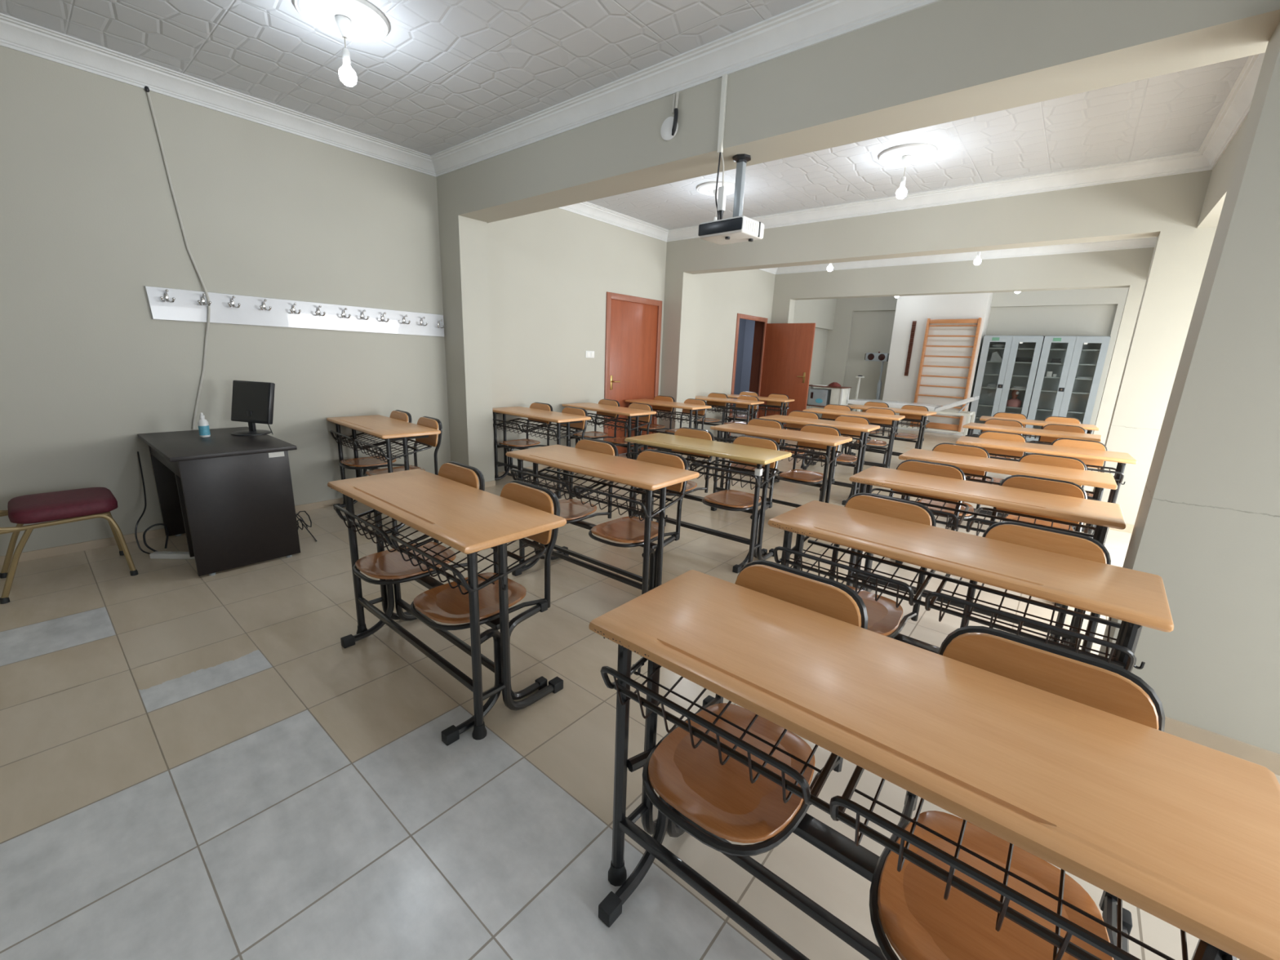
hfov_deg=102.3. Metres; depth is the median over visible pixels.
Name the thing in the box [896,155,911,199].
pendant light
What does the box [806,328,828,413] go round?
wall
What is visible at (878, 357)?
lamp
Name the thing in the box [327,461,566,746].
school desk
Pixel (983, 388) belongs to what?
shelf
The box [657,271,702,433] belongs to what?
column
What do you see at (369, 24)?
rosette
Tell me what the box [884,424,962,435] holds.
baseboard
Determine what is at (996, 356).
bundle
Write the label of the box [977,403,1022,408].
shelf
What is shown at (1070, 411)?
shelf
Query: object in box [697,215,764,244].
projector
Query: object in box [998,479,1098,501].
basket
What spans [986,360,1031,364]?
shelf
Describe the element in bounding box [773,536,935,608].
basket
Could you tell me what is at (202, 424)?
spray bottle
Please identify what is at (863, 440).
basket
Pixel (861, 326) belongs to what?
wall
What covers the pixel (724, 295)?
wall
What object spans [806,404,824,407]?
shelf
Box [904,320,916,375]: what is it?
wooden board
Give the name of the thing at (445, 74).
ceiling
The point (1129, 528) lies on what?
baseboard
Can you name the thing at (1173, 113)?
ceiling
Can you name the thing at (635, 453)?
basket
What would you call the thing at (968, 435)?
basket
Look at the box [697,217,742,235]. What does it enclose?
grille
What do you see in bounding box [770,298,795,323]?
column
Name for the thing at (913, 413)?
school desk
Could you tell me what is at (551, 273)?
wall
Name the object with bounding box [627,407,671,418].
basket
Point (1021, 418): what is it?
school desk
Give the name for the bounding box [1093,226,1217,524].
pier
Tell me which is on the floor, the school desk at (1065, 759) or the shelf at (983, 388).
the school desk at (1065, 759)
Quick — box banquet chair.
[0,487,137,604]
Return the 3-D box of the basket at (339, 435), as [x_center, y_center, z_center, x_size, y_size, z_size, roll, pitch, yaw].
[-2.295,-0.348,4.314,0.529,0.116,0.410,13,17,38]
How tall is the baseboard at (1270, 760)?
0.075 m
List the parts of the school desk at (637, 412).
seat, seat frame, basket rail, frame, backrest, basket rail, seat, seat frame, leg, leg, rail, frame, backrest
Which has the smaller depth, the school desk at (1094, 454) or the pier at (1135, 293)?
the school desk at (1094, 454)
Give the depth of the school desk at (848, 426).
5.35 m
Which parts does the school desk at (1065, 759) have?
leg, rail, leg, seat, seat frame, frame, backrest, basket rail, seat frame, seat, frame, backrest, leg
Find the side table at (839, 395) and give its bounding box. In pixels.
[806,384,851,408]
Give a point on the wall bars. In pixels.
(931, 424)
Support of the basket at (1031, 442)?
on the school desk at (1050, 433)
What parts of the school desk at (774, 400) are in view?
leg, leg, seat, seat frame, backrest, basket rail, frame, backrest, leg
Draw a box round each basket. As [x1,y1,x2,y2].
[329,430,385,450]
[333,504,429,552]
[354,439,431,462]
[389,534,546,595]
[493,417,546,433]
[510,466,608,499]
[521,423,582,440]
[573,480,684,520]
[586,413,615,426]
[595,417,648,431]
[600,656,839,804]
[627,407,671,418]
[628,448,711,470]
[657,411,705,423]
[689,459,779,489]
[706,404,726,413]
[714,436,781,445]
[717,406,758,417]
[757,404,789,413]
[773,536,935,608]
[779,444,842,466]
[782,426,800,430]
[819,417,835,420]
[829,764,1236,959]
[840,433,871,448]
[869,422,897,435]
[871,488,968,529]
[896,417,929,428]
[924,573,1135,671]
[964,472,993,484]
[965,434,978,436]
[965,506,1095,535]
[988,453,1020,461]
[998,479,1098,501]
[1029,440,1052,453]
[1085,464,1124,483]
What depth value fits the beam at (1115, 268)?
7.63 m
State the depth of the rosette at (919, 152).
4.13 m
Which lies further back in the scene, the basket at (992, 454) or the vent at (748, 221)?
the basket at (992, 454)
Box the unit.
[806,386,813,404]
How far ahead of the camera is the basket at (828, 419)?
6.85 m
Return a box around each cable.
[134,451,168,554]
[144,85,210,429]
[715,151,720,219]
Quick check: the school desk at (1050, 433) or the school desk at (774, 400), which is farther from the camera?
the school desk at (774, 400)
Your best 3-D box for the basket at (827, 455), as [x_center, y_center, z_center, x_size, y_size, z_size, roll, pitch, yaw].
[1.401,-0.222,4.374,0.512,0.116,0.394,13,17,38]
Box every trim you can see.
[0,0,941,177]
[557,52,1265,241]
[759,236,1157,274]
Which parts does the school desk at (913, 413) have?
backrest, frame, seat frame, seat, basket rail, frame, backrest, leg, leg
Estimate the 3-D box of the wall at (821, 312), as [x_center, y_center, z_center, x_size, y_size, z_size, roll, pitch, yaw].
[3.619,-3.825,11.184,0.130,0.915,3.330,13,17,38]
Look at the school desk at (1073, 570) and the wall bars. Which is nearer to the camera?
the school desk at (1073, 570)
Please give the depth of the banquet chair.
2.85 m
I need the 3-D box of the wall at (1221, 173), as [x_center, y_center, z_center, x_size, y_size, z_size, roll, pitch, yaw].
[4.435,-1.757,2.001,2.695,0.533,3.127,13,17,38]
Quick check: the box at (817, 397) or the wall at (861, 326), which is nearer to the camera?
the box at (817, 397)
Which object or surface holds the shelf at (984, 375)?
attached to the storage cabinet at (1008, 373)
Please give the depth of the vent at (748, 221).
2.90 m
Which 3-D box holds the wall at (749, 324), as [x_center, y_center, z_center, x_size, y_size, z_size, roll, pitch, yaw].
[3.387,-3.213,13.141,2.040,3.045,0.100,13,17,38]
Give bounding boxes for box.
[807,388,831,406]
[1046,371,1052,377]
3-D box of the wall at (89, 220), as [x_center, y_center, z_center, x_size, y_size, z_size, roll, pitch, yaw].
[-3.859,-0.968,2.867,0.200,3.000,6.067,13,17,38]
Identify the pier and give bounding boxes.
[1087,284,1145,471]
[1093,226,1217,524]
[1098,22,1279,754]
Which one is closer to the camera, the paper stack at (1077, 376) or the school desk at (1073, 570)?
the school desk at (1073, 570)
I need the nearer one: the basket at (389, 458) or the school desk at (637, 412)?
the basket at (389, 458)
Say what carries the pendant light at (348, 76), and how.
hanging from the rosette at (369, 24)
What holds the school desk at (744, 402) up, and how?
on the floor
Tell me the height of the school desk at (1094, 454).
0.830 m
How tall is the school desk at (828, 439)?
0.830 m
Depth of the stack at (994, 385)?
10.32 m
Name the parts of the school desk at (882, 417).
frame, backrest, seat frame, seat, frame, backrest, leg, leg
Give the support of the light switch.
attached to the wall at (551, 273)
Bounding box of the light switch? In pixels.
[585,351,594,358]
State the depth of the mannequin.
10.13 m
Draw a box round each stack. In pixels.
[986,383,997,387]
[1012,386,1026,389]
[1050,358,1061,363]
[1076,376,1092,378]
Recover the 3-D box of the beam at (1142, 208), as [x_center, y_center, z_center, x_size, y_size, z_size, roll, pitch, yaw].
[3.415,-2.510,4.936,8.150,0.534,0.233,13,17,38]
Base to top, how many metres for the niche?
3.045 m
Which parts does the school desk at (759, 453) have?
leg, leg, seat frame, seat, backrest, frame, basket rail, basket rail, seat, seat frame, frame, backrest, leg, rail, leg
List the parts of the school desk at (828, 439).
leg, leg, seat frame, seat, backrest, frame, basket rail, seat, seat frame, basket rail, frame, backrest, leg, leg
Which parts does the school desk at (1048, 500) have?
leg, leg, frame, backrest, basket rail, basket rail, frame, backrest, leg, leg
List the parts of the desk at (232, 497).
keyboard drawer, panel, divider panel, panel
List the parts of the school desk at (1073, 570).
leg, leg, seat, frame, backrest, seat frame, basket rail, basket rail, frame, backrest, leg, leg, rail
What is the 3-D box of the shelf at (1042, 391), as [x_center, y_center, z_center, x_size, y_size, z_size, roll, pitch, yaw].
[7.996,-1.660,9.709,0.885,0.024,0.340,13,17,38]
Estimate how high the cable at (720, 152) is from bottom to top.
0.357 m
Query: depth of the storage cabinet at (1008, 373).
10.17 m
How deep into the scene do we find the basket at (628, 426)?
5.75 m
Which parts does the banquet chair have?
leg, frame, leg, leg, leg, rail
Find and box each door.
[603,291,662,453]
[728,313,815,435]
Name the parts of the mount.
ceiling plate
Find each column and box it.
[438,215,494,482]
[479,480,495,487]
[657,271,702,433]
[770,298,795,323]
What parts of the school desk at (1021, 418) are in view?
frame, backrest, frame, backrest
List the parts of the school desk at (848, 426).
seat, frame, backrest, seat frame, seat, backrest, frame, basket rail, leg, leg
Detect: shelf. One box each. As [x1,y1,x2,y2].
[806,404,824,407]
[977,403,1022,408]
[981,386,1026,390]
[983,373,1029,377]
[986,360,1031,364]
[988,347,1035,350]
[1036,408,1084,413]
[1040,389,1089,394]
[1044,376,1093,380]
[1046,362,1096,365]
[1049,348,1100,351]
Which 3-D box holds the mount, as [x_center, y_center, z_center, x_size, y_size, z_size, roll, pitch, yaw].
[0.588,-1.702,3.049,0.120,0.372,0.110,13,17,38]
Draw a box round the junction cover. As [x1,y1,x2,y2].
[660,92,679,141]
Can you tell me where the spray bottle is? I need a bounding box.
[197,413,210,437]
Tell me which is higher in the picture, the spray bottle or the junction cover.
the junction cover
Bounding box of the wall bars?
[910,317,982,431]
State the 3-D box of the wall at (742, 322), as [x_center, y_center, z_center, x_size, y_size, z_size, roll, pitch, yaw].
[0.759,-2.904,11.455,0.200,3.045,6.100,13,17,38]
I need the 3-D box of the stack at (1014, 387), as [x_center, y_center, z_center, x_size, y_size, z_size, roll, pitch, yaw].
[7.463,-1.814,10.117,0.240,0.043,0.220,13,17,38]
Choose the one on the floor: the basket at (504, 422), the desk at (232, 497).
the desk at (232, 497)
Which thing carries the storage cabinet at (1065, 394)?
on the floor
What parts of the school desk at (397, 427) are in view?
leg, leg, basket rail, seat, seat frame, leg, basket rail, seat, backrest, frame, leg, rail, backrest, frame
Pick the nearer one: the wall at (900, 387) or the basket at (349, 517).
the basket at (349, 517)
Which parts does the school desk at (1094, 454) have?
seat, frame, backrest, frame, backrest, leg, leg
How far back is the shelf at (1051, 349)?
9.52 m
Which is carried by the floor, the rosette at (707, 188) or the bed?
the bed
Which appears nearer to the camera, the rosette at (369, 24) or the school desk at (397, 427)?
the rosette at (369, 24)
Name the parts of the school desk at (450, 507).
leg, rail, leg, basket rail, seat, seat frame, backrest, frame, seat, leg, seat frame, rail, basket rail, leg, frame, backrest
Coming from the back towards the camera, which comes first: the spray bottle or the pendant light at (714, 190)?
the pendant light at (714, 190)
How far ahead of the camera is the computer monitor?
3.61 m
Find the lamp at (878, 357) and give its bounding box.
[864,351,888,399]
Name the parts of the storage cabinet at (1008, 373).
door, panel, door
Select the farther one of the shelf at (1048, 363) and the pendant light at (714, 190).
the shelf at (1048, 363)
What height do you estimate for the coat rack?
0.222 m
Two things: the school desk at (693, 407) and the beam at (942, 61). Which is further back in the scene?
the school desk at (693, 407)
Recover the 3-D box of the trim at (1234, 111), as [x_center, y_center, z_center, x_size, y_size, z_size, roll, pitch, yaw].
[1.399,-2.672,4.406,5.255,0.124,3.097,13,17,38]
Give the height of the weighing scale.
1.111 m
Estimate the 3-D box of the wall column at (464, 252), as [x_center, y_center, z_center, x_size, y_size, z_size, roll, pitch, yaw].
[-1.747,-1.188,5.120,0.483,2.520,0.293,13,17,38]
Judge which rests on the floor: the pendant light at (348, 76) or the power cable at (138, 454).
the power cable at (138, 454)
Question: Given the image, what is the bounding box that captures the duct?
[717,73,728,153]
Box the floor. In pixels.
[0,410,1279,959]
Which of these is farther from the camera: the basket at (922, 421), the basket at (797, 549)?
the basket at (922, 421)
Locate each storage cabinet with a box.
[969,335,1044,435]
[1024,335,1111,442]
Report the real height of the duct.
0.378 m
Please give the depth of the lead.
2.97 m
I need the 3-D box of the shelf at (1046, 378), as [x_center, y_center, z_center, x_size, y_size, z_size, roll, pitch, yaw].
[8.005,-1.907,9.649,0.885,0.024,0.340,13,17,38]
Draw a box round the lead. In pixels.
[717,152,726,219]
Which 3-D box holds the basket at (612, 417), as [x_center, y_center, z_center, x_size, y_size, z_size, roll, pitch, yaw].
[-0.603,-0.740,6.190,0.530,0.116,0.412,13,17,38]
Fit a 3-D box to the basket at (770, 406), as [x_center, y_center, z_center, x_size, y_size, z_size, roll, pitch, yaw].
[2.121,-1.167,8.372,0.528,0.116,0.416,13,17,38]
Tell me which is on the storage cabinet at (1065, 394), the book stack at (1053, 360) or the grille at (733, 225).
the book stack at (1053, 360)
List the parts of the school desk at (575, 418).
leg, leg, seat, seat frame, basket rail, frame, backrest, basket rail, leg, rail, backrest, frame, leg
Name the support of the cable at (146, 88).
attached to the wall at (89, 220)
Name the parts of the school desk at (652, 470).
leg, leg, seat, basket rail, seat frame, frame, backrest, basket rail, seat, seat frame, leg, frame, leg, backrest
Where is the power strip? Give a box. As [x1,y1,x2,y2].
[149,551,195,559]
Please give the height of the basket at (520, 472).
0.116 m
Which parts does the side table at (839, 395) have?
leg, leg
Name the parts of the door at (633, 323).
handle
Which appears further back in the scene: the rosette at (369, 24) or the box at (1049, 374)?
the box at (1049, 374)
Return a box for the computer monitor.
[231,380,275,435]
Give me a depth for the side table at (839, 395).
10.63 m
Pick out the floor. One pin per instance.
(193, 766)
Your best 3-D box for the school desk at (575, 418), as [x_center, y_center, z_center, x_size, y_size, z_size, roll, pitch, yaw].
[-1.051,-0.347,5.348,1.140,0.830,0.565,13,17,38]
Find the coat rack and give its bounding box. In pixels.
[144,285,444,337]
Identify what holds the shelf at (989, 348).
attached to the storage cabinet at (1008, 373)
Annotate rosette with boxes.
[293,0,389,42]
[696,181,735,195]
[878,142,937,164]
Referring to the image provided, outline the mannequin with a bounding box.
[1006,390,1022,407]
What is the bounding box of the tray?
[1015,357,1032,362]
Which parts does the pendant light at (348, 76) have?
light bulb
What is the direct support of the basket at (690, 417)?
on the school desk at (693, 407)
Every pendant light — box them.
[334,14,357,86]
[713,189,718,220]
[826,262,833,271]
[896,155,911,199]
[973,251,981,265]
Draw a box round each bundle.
[295,511,316,541]
[990,351,1002,361]
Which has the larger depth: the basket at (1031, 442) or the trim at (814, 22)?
the basket at (1031, 442)
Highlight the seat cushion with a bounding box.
[7,487,117,524]
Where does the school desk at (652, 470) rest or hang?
on the floor
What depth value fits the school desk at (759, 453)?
3.63 m
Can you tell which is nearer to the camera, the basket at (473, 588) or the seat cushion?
the basket at (473, 588)
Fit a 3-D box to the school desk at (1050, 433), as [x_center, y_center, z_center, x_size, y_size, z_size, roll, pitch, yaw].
[4.060,-0.181,5.467,1.140,0.830,0.566,14,18,40]
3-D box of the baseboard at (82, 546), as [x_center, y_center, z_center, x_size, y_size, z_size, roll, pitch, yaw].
[-3.800,0.473,3.187,0.012,0.055,5.767,13,17,38]
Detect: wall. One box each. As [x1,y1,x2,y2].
[0,45,450,555]
[486,208,666,471]
[693,269,775,437]
[732,318,746,411]
[738,319,755,411]
[793,298,836,329]
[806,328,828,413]
[817,296,897,417]
[882,292,993,435]
[1196,117,1247,227]
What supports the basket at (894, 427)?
on the school desk at (882, 417)
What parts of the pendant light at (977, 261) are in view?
light bulb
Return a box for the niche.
[986,287,1128,434]
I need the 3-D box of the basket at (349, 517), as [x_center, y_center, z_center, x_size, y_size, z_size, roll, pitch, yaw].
[-1.080,0.179,2.337,0.517,0.116,0.395,13,17,38]
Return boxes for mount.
[732,153,751,217]
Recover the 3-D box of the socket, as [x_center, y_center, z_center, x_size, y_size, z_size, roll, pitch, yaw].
[-3.048,0.465,3.303,0.050,0.003,0.036,1,14,-3]
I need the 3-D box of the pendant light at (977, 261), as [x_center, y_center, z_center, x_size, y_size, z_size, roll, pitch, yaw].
[4.449,-2.994,6.756,0.086,0.332,0.084,13,17,38]
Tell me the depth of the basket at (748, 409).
7.62 m
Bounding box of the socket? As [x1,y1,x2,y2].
[158,551,170,553]
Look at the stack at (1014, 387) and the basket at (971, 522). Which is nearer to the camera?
the basket at (971, 522)
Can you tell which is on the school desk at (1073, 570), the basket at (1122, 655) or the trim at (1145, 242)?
the basket at (1122, 655)
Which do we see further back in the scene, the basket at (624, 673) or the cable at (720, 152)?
the cable at (720, 152)
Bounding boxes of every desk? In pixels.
[137,426,300,576]
[326,409,442,536]
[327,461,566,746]
[492,402,591,498]
[506,438,699,594]
[562,399,656,459]
[588,560,1279,959]
[624,395,711,467]
[624,426,791,573]
[693,392,764,442]
[710,417,852,511]
[720,391,794,446]
[759,410,879,505]
[768,492,1173,671]
[800,404,905,470]
[840,401,936,456]
[845,459,1125,647]
[890,442,1117,606]
[946,431,1137,546]
[962,418,1102,477]
[978,412,1099,454]
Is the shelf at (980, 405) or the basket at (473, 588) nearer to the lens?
the basket at (473, 588)
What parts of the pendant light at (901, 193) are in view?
light bulb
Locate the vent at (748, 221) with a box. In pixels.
[746,219,759,233]
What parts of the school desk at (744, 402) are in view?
seat, seat frame, frame, backrest, basket rail, seat, frame, backrest, leg, leg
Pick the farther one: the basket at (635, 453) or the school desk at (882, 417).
the school desk at (882, 417)
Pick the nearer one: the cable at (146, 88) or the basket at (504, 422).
the cable at (146, 88)
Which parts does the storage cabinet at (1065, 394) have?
door, lock plate, panel, door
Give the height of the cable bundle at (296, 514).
0.298 m
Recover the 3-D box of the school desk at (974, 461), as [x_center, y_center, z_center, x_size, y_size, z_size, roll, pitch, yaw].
[2.371,0.235,3.493,1.140,0.830,0.566,13,17,37]
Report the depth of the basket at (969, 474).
3.55 m
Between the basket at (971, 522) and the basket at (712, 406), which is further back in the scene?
the basket at (712, 406)
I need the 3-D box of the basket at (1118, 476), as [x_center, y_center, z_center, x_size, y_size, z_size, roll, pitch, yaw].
[3.467,-0.073,4.086,0.528,0.116,0.416,13,17,38]
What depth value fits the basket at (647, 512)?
2.74 m
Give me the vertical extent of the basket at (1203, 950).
0.116 m
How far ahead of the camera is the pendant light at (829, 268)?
7.66 m
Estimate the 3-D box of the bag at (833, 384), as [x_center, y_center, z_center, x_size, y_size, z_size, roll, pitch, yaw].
[4.066,-1.996,10.755,0.272,0.086,0.158,13,17,38]
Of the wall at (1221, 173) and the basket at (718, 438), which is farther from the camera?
the basket at (718, 438)
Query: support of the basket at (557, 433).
on the school desk at (575, 418)
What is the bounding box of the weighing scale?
[852,375,864,411]
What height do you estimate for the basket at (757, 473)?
0.116 m
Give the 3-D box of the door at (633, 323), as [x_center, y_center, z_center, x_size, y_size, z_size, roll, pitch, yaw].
[-0.160,-1.439,7.219,0.279,2.134,1.141,13,17,38]
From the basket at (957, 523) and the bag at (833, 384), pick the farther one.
the bag at (833, 384)
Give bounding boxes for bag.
[828,382,840,386]
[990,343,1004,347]
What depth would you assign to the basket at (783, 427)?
5.78 m
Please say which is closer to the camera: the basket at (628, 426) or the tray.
the basket at (628, 426)
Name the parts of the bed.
mattress, rail, bed frame, leg, leg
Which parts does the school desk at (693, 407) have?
seat, seat frame, frame, backrest, basket rail, seat, leg, frame, backrest, leg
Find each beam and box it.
[436,0,1279,222]
[665,169,1212,274]
[773,247,1154,300]
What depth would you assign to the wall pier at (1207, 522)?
1.83 m
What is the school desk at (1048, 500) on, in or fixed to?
on the floor
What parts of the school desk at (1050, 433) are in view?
leg, backrest, frame, frame, backrest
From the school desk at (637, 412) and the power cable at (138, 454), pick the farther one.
the school desk at (637, 412)
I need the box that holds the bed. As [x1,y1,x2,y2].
[847,395,979,435]
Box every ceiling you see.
[0,0,813,155]
[587,56,1248,230]
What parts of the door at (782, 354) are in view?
casing, handle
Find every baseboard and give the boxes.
[0,497,343,565]
[497,464,549,476]
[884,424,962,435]
[1084,523,1133,533]
[1164,716,1279,775]
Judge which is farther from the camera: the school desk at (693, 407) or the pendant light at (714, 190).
the school desk at (693, 407)
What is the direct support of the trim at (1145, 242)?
attached to the wall at (724, 295)
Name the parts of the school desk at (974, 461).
seat, seat frame, frame, backrest, basket rail, seat, frame, backrest, leg, leg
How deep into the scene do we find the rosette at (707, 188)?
5.14 m
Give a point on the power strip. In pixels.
(157, 554)
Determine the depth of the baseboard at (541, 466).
6.06 m

